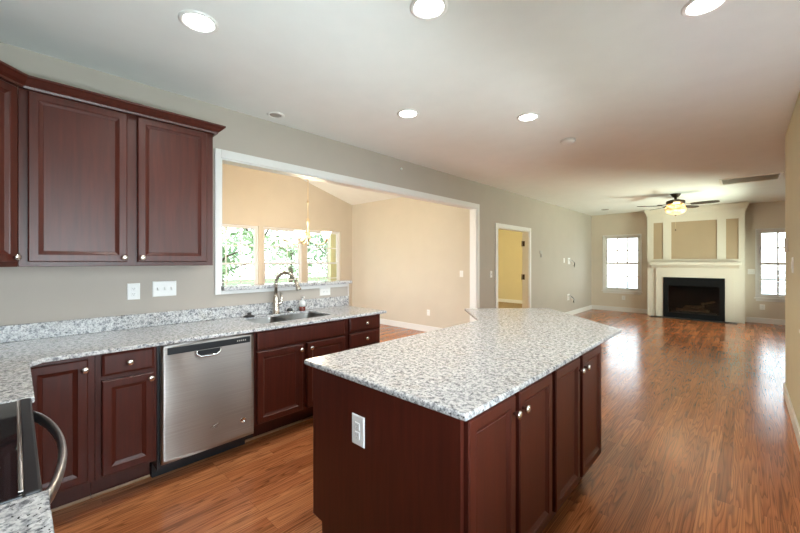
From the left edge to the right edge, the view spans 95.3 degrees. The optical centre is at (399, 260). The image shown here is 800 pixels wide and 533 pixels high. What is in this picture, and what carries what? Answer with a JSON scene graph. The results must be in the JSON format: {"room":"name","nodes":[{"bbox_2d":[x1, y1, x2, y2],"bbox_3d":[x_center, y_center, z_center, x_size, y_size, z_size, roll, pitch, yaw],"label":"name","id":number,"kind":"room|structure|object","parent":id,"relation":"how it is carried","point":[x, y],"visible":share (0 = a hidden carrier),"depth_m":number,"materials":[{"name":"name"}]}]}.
{"room":"kitchen","nodes":[
{"label":"kitchen","id":0,"kind":"room"},
{"bbox_2d":[222,164,351,305],"bbox_3d":[-2.778,-0.385,7.277,0.120,3.591,4.790,0,0,43],"label":"wall","id":1,"kind":"structure","parent":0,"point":[251,197],"depth_m":7.55,"materials":[{"name":"paint"}]},
{"bbox_2d":[222,224,257,284],"bbox_3d":[-3.126,0.091,6.870,0.155,1.560,1.020,0,0,43],"label":"window","id":2,"kind":"structure","parent":1,"relation":"attached to","point":[255,228],"depth_m":7.03,"materials":[{"name":"white wood"}]},
{"bbox_2d":[263,227,301,283],"bbox_3d":[-2.440,0.091,7.594,0.155,1.560,0.975,0,0,43],"label":"window","id":3,"kind":"structure","parent":1,"relation":"attached to","point":[299,246],"depth_m":7.64,"materials":[{"name":"white wood"}]},
{"bbox_2d":[307,230,339,281],"bbox_3d":[-1.747,0.091,8.326,0.155,1.560,1.010,0,0,43],"label":"window","id":4,"kind":"structure","parent":1,"relation":"attached to","point":[337,248],"depth_m":8.45,"materials":[{"name":"white wood"}]},
{"bbox_2d":[0,42,590,325],"bbox_3d":[1.356,-0.385,6.290,0.118,3.591,12.540,0,0,43],"label":"wall","id":5,"kind":"structure","parent":0,"point":[27,294],"depth_m":3.30,"materials":[{"name":"paint"}]},
{"bbox_2d":[0,60,27,266],"bbox_3d":[-2.308,-0.496,1.789,0.745,1.058,0.732,0,0,43],"label":"upper cabinet","id":6,"kind":"object","parent":5,"relation":"attached to","point":[11,77],"visible":1,"depth_m":1.97,"materials":[{"name":"brown wood"}]},
{"bbox_2d":[18,75,225,266],"bbox_3d":[-1.848,-0.496,2.518,0.412,1.058,1.091,0,0,43],"label":"upper cabinet","id":7,"kind":"object","parent":5,"relation":"attached to","point":[104,180],"visible":0.98,"depth_m":2.31,"materials":[{"name":"brown wood"}]},
{"bbox_2d":[127,283,139,299],"bbox_3d":[-1.965,0.225,2.689,0.009,0.120,0.078,0,0,43],"label":"outlet","id":8,"kind":"object","parent":5,"relation":"attached to","point":[133,289],"visible":1,"depth_m":2.69,"materials":[{"name":"white plastic"}]},
{"bbox_2d":[152,281,175,296],"bbox_3d":[-1.825,0.215,2.830,0.018,0.118,0.160,0,0,43],"label":"wall switch","id":9,"kind":"object","parent":5,"relation":"attached to","point":[159,288],"visible":1,"depth_m":2.83,"materials":[{"name":"white plastic"}]},
{"bbox_2d":[0,296,348,342],"bbox_3d":[-1.697,0.444,2.963,0.020,0.102,3.230,0,0,43],"label":"backsplash","id":10,"kind":"structure","parent":5,"relation":"attached to","point":[30,331],"depth_m":2.71,"materials":[{"name":"white stone"}]},
{"bbox_2d":[221,280,351,290],"bbox_3d":[-1.093,0.239,3.696,0.200,0.034,1.405,0,0,43],"label":"bar ledge","id":11,"kind":"object","parent":5,"relation":"attached to","point":[331,282],"visible":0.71,"depth_m":3.52,"materials":[{"name":"white stone"}]},
{"bbox_2d":[320,288,329,295],"bbox_3d":[-0.803,0.329,3.916,0.009,0.080,0.135,0,0,43],"label":"outlet","id":12,"kind":"object","parent":5,"relation":"attached to","point":[323,291],"visible":1,"depth_m":3.91,"materials":[{"name":"white plastic"}]},
{"bbox_2d":[215,148,479,321],"bbox_3d":[-0.161,0.226,4.680,0.144,2.370,4.242,0,0,43],"label":"trim opening","id":13,"kind":"structure","parent":5,"relation":"attached to","point":[221,156],"depth_m":3.83,"materials":[{"name":"white wood"}]},
{"bbox_2d":[495,223,530,307],"bbox_3d":[2.186,0.361,7.170,0.159,2.100,1.500,0,0,43],"label":"door frame","id":14,"kind":"structure","parent":5,"relation":"in","point":[526,232],"depth_m":7.60,"materials":[{"name":"white wood"}]},
{"bbox_2d":[565,305,591,314],"bbox_3d":[4.196,1.351,9.192,0.015,0.120,4.180,0,0,43],"label":"baseboard","id":15,"kind":"structure","parent":5,"relation":"attached to","point":[586,308],"depth_m":9.90,"materials":[{"name":"white wood"}]},
{"bbox_2d":[328,234,336,280],"bbox_3d":[0.135,0.041,11.866,0.120,2.740,5.880,0,0,43],"label":"wall","id":16,"kind":"structure","parent":0,"point":[332,268],"depth_m":9.76,"materials":[{"name":"paint"}]},
{"bbox_2d":[0,0,799,215],"bbox_3d":[1.777,-1.727,5.892,8.640,0.806,12.540,0,0,43],"label":"ceiling","id":17,"kind":"structure","parent":0,"point":[657,102],"depth_m":2.64,"materials":[{"name":"paint"}]},
{"bbox_2d":[178,10,218,33],"bbox_3d":[-1.118,-1.324,2.026,0.199,0.010,0.199,0,0,43],"label":"recessed light","id":18,"kind":"object","parent":17,"relation":"in","point":[197,21],"visible":1,"depth_m":2.01,"materials":[{"name":"white plastic"}]},
{"bbox_2d":[267,111,284,118],"bbox_3d":[-1.131,-1.324,3.315,0.153,0.010,0.153,0,0,43],"label":"recessed light","id":19,"kind":"object","parent":17,"relation":"in","point":[277,115],"visible":1,"depth_m":3.31,"materials":[{"name":"white plastic"}]},
{"bbox_2d":[280,180,330,244],"bbox_3d":[-1.485,-1.140,5.997,0.884,1.781,0.851,0,0,43],"label":"chandelier","id":20,"kind":"object","parent":17,"relation":"hanging from","point":[300,234],"visible":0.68,"depth_m":5.88,"materials":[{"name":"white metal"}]},
{"bbox_2d":[397,109,418,117],"bbox_3d":[0.072,-1.324,3.284,0.199,0.010,0.199,0,0,43],"label":"recessed light","id":21,"kind":"object","parent":17,"relation":"in","point":[405,113],"visible":1,"depth_m":3.27,"materials":[{"name":"white plastic"}]},
{"bbox_2d":[410,0,447,19],"bbox_3d":[0.151,-1.324,1.907,0.199,0.010,0.199,0,0,43],"label":"recessed light","id":22,"kind":"object","parent":17,"relation":"in","point":[421,9],"visible":1,"depth_m":1.91,"materials":[{"name":"white plastic"}]},
{"bbox_2d":[517,113,539,121],"bbox_3d":[1.182,-1.324,3.363,0.199,0.010,0.199,0,0,43],"label":"recessed light","id":23,"kind":"object","parent":17,"relation":"in","point":[525,117],"visible":1,"depth_m":3.36,"materials":[{"name":"white plastic"}]},
{"bbox_2d":[560,138,575,144],"bbox_3d":[1.845,-1.310,4.003,0.151,0.038,0.151,0,0,43],"label":"smoke detector","id":24,"kind":"object","parent":17,"relation":"attached to","point":[566,141],"visible":1,"depth_m":3.96,"materials":[{"name":"white plastic"}]},
{"bbox_2d":[637,193,719,230],"bbox_3d":[5.467,-0.964,7.183,1.267,0.731,1.273,0,0,43],"label":"ceiling fan","id":25,"kind":"object","parent":17,"relation":"hanging from","point":[676,206],"visible":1,"depth_m":7.13,"materials":[{"name":"brown metal"}]},
{"bbox_2d":[681,0,728,17],"bbox_3d":[1.577,-1.324,1.885,0.199,0.010,0.199,0,0,43],"label":"recessed light","id":26,"kind":"object","parent":17,"relation":"in","point":[693,8],"visible":1,"depth_m":1.90,"materials":[{"name":"white plastic"}]},
{"bbox_2d":[719,172,783,184],"bbox_3d":[5.657,-1.323,5.895,0.730,0.012,0.580,0,0,43],"label":"ceiling vent","id":27,"kind":"object","parent":17,"relation":"in","point":[772,176],"visible":1,"depth_m":5.85,"materials":[{"name":"metal"}]},
{"bbox_2d":[352,197,469,327],"bbox_3d":[0.120,0.001,7.749,3.680,2.820,0.120,0,0,43],"label":"wall","id":28,"kind":"structure","parent":0,"point":[409,256],"depth_m":7.53,"materials":[{"name":"paint"}]},
{"bbox_2d":[380,318,441,331],"bbox_3d":[0.116,1.351,7.660,3.556,0.120,0.015,0,0,43],"label":"baseboard","id":29,"kind":"structure","parent":28,"relation":"attached to","point":[382,321],"depth_m":7.59,"materials":[{"name":"white wood"}]},
{"bbox_2d":[52,309,799,532],"bbox_3d":[1.777,1.471,5.892,8.640,0.120,12.540,0,0,43],"label":"floor","id":30,"kind":"structure","parent":0,"point":[698,434],"depth_m":2.56,"materials":[{"name":"brown wood"}]},
{"bbox_2d":[0,398,66,504],"bbox_3d":[-1.272,0.861,0.831,0.778,1.020,0.755,0,0,43],"label":"range","id":31,"kind":"object","parent":30,"relation":"on","point":[20,477],"visible":0.87,"depth_m":0.96,"materials":[{"name":"stainless steel"},{"name":"black ceramic glass"}]},
{"bbox_2d":[0,401,22,504],"bbox_3d":[-1.288,0.511,0.814,0.770,0.029,0.650,0,0,43],"label":"cooktop","id":32,"kind":"object","parent":31,"relation":"in","point":[11,414],"depth_m":0.95,"materials":[{"name":"black ceramic"}]},
{"bbox_2d":[30,355,94,511],"bbox_3d":[-2.025,0.966,2.135,0.680,0.891,0.300,0,0,43],"label":"base cabinet","id":33,"kind":"object","parent":30,"relation":"on","point":[64,390],"visible":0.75,"depth_m":1.97,"materials":[{"name":"brown wood"}]},
{"bbox_2d":[90,346,156,497],"bbox_3d":[-1.819,0.966,2.353,0.680,0.891,0.295,0,0,43],"label":"base cabinet","id":34,"kind":"object","parent":30,"relation":"on","point":[125,381],"visible":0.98,"depth_m":2.15,"materials":[{"name":"brown wood"}]},
{"bbox_2d":[150,332,253,477],"bbox_3d":[-1.506,0.967,2.685,0.677,0.889,0.610,0,0,43],"label":"dishwasher","id":35,"kind":"object","parent":30,"relation":"on","point":[205,388],"visible":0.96,"depth_m":2.44,"materials":[{"name":"silver metal"}]},
{"bbox_2d":[245,319,345,441],"bbox_3d":[-0.996,0.966,3.221,0.680,0.891,0.861,0,0,43],"label":"base cabinet","id":36,"kind":"object","parent":30,"relation":"on","point":[283,384],"visible":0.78,"depth_m":2.92,"materials":[{"name":"brown wood"}]},
{"bbox_2d":[346,314,379,349],"bbox_3d":[-0.552,0.966,3.691,0.680,0.891,0.428,0,0,43],"label":"base cabinet","id":37,"kind":"object","parent":30,"relation":"on","point":[362,331],"visible":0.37,"depth_m":3.46,"materials":[{"name":"brown wood"}]},
{"bbox_2d":[313,345,600,532],"bbox_3d":[0.617,0.966,2.405,1.150,0.891,2.320,0,0,43],"label":"base cabinet","id":38,"kind":"object","parent":30,"relation":"on","point":[510,467],"visible":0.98,"depth_m":1.49,"materials":[{"name":"brown wood"}]},
{"bbox_2d":[352,412,364,447],"bbox_3d":[-0.180,0.723,1.555,0.080,0.128,0.009,0,0,43],"label":"outlet","id":39,"kind":"object","parent":38,"relation":"attached to","point":[358,422],"visible":1,"depth_m":1.55,"materials":[{"name":"white plastic"}]},
{"bbox_2d":[355,422,359,429],"bbox_3d":[-0.182,0.703,1.553,0.029,0.029,0.003,0,0,43],"label":"receptacle","id":40,"kind":"object","parent":39,"relation":"attached to","point":[357,424],"depth_m":1.55,"materials":[{"name":"white plastic"}]},
{"bbox_2d":[355,431,359,439],"bbox_3d":[-0.182,0.743,1.553,0.029,0.029,0.003,0,0,43],"label":"receptacle","id":41,"kind":"object","parent":39,"relation":"attached to","point":[357,433],"depth_m":1.55,"materials":[{"name":"white plastic"}]},
{"bbox_2d":[304,308,621,420],"bbox_3d":[0.665,0.507,2.725,1.482,0.025,2.880,0,0,43],"label":"countertop","id":42,"kind":"structure","parent":38,"relation":"on","point":[462,371],"depth_m":1.83,"materials":[{"name":"white stone"}]},
{"bbox_2d":[498,302,521,307],"bbox_3d":[1.848,1.405,10.244,4.600,0.012,5.880,0,0,43],"label":"floor","id":43,"kind":"structure","parent":30,"relation":"on","point":[500,304],"depth_m":11.46,"materials":[{"name":"beige wood"}]},
{"bbox_2d":[649,315,737,323],"bbox_3d":[6.994,1.406,8.755,1.640,0.010,0.233,0,0,43],"label":"strip","id":44,"kind":"object","parent":30,"relation":"on","point":[651,315],"visible":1,"depth_m":8.73,"materials":[{"name":"wood"}]},
{"bbox_2d":[644,202,748,322],"bbox_3d":[7.163,0.041,8.909,1.975,2.740,0.509,0,0,43],"label":"fireplace","id":45,"kind":"object","parent":30,"relation":"on","point":[696,270],"visible":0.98,"depth_m":8.81,"materials":[{"name":"beige paint"}]},
{"bbox_2d":[649,262,741,264],"bbox_3d":[7.056,0.061,8.791,1.730,0.070,0.190,0,0,43],"label":"mantel shelf","id":46,"kind":"object","parent":45,"relation":"attached to","point":[650,263],"depth_m":8.68,"materials":[{"name":"white wood"}]},
{"bbox_3d":[-0.789,0.965,0.345,0.580,0.891,0.712,0,0,43],"label":"base cabinet","id":47,"kind":"object","parent":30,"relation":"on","visible":0},
{"bbox_2d":[0,490,53,532],"bbox_3d":[-0.788,0.507,0.333,0.602,0.025,0.699,0,0,43],"label":"countertop","id":48,"kind":"structure","parent":47,"relation":"on","point":[32,513],"depth_m":0.71,"materials":[{"name":"white stone"}]},
{"bbox_3d":[-2.100,0.965,1.542,1.386,0.891,0.648,0,0,43],"label":"base cabinet","id":49,"kind":"object","parent":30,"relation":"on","visible":0},
{"bbox_2d":[0,296,386,403],"bbox_3d":[-1.206,0.457,2.485,1.391,0.127,3.249,0,0,43],"label":"countertop","id":50,"kind":"structure","parent":49,"relation":"on","point":[22,346],"depth_m":2.45,"materials":[{"name":"white stone"}]},
{"bbox_2d":[244,312,254,317],"bbox_3d":[-1.333,0.475,3.224,0.093,0.040,0.093,0,0,43],"label":"stopper","id":51,"kind":"object","parent":50,"relation":"on","point":[249,315],"visible":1,"depth_m":3.20,"materials":[{"name":"black rubber"}]},
{"bbox_2d":[272,271,300,313],"bbox_3d":[-1.063,0.296,3.416,0.282,0.397,0.071,0,0,7],"label":"faucet","id":52,"kind":"object","parent":50,"relation":"on","point":[276,303],"visible":1,"depth_m":3.41,"materials":[{"name":"silver metal"}]},
{"bbox_2d":[247,313,326,323],"bbox_3d":[-1.000,0.611,3.257,0.396,0.200,0.681,0,0,43],"label":"sink","id":53,"kind":"object","parent":50,"relation":"in","point":[263,320],"visible":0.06,"depth_m":3.41,"materials":[{"name":"metal"}]},
{"bbox_2d":[285,308,294,312],"bbox_3d":[-1.062,0.474,3.518,0.083,0.042,0.083,0,0,43],"label":"cover","id":54,"kind":"object","parent":50,"relation":"on","point":[289,310],"visible":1,"depth_m":3.49,"materials":[{"name":"silver metal"}]},
{"bbox_2d":[299,296,304,310],"bbox_3d":[-0.972,0.423,3.626,0.065,0.143,0.062,0,0,43],"label":"soap bottle","id":55,"kind":"object","parent":50,"relation":"on","point":[302,302],"visible":1,"depth_m":3.60,"materials":[{"name":"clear plastic"}]},
{"bbox_2d":[299,300,304,306],"bbox_3d":[-0.973,0.420,3.627,0.062,0.059,0.062,0,0,43],"label":"label","id":56,"kind":"object","parent":55,"relation":"on","point":[302,303],"depth_m":3.60,"materials":[{"name":"white paper"}]},
{"bbox_2d":[498,229,521,299],"bbox_3d":[3.799,0.041,12.391,4.720,2.740,0.320,0,0,43],"label":"wall","id":57,"kind":"structure","parent":0,"point":[509,242],"depth_m":12.28,"materials":[{"name":"paint"}]},
{"bbox_2d":[498,298,521,303],"bbox_3d":[3.727,1.351,12.228,4.600,0.120,0.015,0,0,43],"label":"baseboard","id":58,"kind":"structure","parent":57,"relation":"attached to","point":[499,300],"depth_m":12.24,"materials":[{"name":"white wood"}]},
{"bbox_2d":[591,201,784,321],"bbox_3d":[7.426,0.041,9.095,4.840,2.740,0.120,0,0,43],"label":"wall","id":59,"kind":"structure","parent":0,"point":[762,215],"depth_m":9.83,"materials":[{"name":"paint"}]},
{"bbox_2d":[592,305,647,313],"bbox_3d":[6.154,1.351,10.206,1.435,0.120,0.015,0,0,43],"label":"baseboard","id":60,"kind":"structure","parent":59,"relation":"attached to","point":[610,308],"depth_m":10.19,"materials":[{"name":"white wood"}]},
{"bbox_2d":[602,234,642,294],"bbox_3d":[6.212,0.090,10.206,0.990,1.648,0.155,0,0,43],"label":"window","id":61,"kind":"structure","parent":59,"relation":"in","point":[606,289],"depth_m":10.20,"materials":[{"name":"white wood"}]},
{"bbox_2d":[748,269,754,273],"bbox_3d":[8.079,0.246,8.382,0.120,0.118,0.018,0,0,43],"label":"wall switch","id":62,"kind":"object","parent":59,"relation":"attached to","point":[750,271],"visible":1,"depth_m":8.38,"materials":[{"name":"white plastic"}]},
{"bbox_2d":[746,317,784,324],"bbox_3d":[8.534,1.351,7.953,1.420,0.120,0.015,0,0,43],"label":"baseboard","id":63,"kind":"structure","parent":59,"relation":"attached to","point":[748,319],"depth_m":8.21,"materials":[{"name":"white wood"}]},
{"bbox_2d":[754,228,784,302],"bbox_3d":[8.514,0.090,8.027,1.030,1.648,0.155,0,0,43],"label":"window","id":64,"kind":"structure","parent":59,"relation":"in","point":[758,264],"depth_m":8.28,"materials":[{"name":"white wood"}]},
{"bbox_2d":[785,91,799,425],"bbox_3d":[1.929,0.041,1.499,0.120,2.740,6.370,0,0,43],"label":"wall","id":65,"kind":"structure","parent":0,"point":[792,137],"depth_m":3.21,"materials":[{"name":"beige paint"}]},
{"bbox_2d":[784,238,787,251],"bbox_3d":[3.860,-0.159,3.644,0.024,0.140,0.120,0,0,43],"label":"alarm keypad","id":66,"kind":"object","parent":65,"relation":"attached to","point":[785,239],"visible":1,"depth_m":3.60,"materials":[{"name":"white plastic"}]},
{"bbox_2d":[783,383,799,449],"bbox_3d":[1.921,1.351,1.589,0.015,0.120,6.250,0,0,43],"label":"baseboard","id":67,"kind":"structure","parent":65,"relation":"attached to","point":[795,424],"depth_m":3.13,"materials":[{"name":"white wood"}]},
{"bbox_2d":[791,257,793,272],"bbox_3d":[3.480,0.036,3.233,0.011,0.140,0.120,0,0,43],"label":"rocker switch","id":68,"kind":"object","parent":65,"relation":"attached to","point":[792,261],"visible":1,"depth_m":3.21,"materials":[{"name":"white plastic"}]},
{"label":"outside","id":69,"kind":"structure","parent":0,"visible":0},
{"bbox_2d":[224,276,326,284],"bbox_3d":[1.331,2.061,15.952,60.000,0.100,55.000,0,0,43],"label":"ground","id":70,"kind":"structure","parent":69,"point":[284,281],"depth_m":37.59,"materials":[{"name":"white"}]},
{"bbox_2d":[222,227,241,277],"bbox_3d":[-5.572,-0.215,10.132,3.108,4.472,2.385,0,0,43],"label":"tree","id":71,"kind":"object","parent":70,"relation":"on","point":[231,253],"visible":0.03,"depth_m":9.98,"materials":[{"name":"green plant"}]},
{"bbox_2d":[222,230,269,285],"bbox_3d":[-7.996,0.250,16.156,3.614,3.549,3.510,0,0,9],"label":"tree","id":72,"kind":"object","parent":70,"relation":"on","point":[234,242],"visible":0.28,"depth_m":16.09,"materials":[{"name":"green plant"}]},
{"bbox_2d":[235,228,293,265],"bbox_3d":[-5.510,-1.085,13.114,2.538,6.207,3.203,0,0,43],"label":"tree","id":73,"kind":"object","parent":70,"relation":"on","point":[244,235],"visible":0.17,"depth_m":13.06,"materials":[{"name":"green plant"}]},
{"bbox_2d":[247,237,320,281],"bbox_3d":[-6.358,0.330,20.369,4.006,3.389,3.342,0,0,-8],"label":"tree","id":74,"kind":"object","parent":70,"relation":"on","point":[291,268],"visible":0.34,"depth_m":20.39,"materials":[{"name":"green plant"}]},
{"bbox_2d":[308,233,326,277],"bbox_3d":[-3.181,-0.634,14.899,2.410,5.308,3.418,0,0,-1],"label":"tree","id":75,"kind":"object","parent":70,"relation":"on","point":[321,240],"visible":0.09,"depth_m":14.43,"materials":[{"name":"green plant"}]},
{"bbox_2d":[607,281,784,293],"bbox_3d":[10.958,2.001,25.394,31.000,0.020,28.050,0,0,43],"label":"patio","id":76,"kind":"structure","parent":70,"relation":"on","point":[609,283],"depth_m":29.62,"materials":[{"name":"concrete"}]},
{"bbox_2d":[762,270,784,294],"bbox_3d":[12.931,1.136,9.805,5.100,1.750,0.120,0,0,43],"label":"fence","id":77,"kind":"object","parent":76,"relation":"on","point":[764,272],"visible":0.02,"depth_m":11.16,"materials":[{"name":"white"}]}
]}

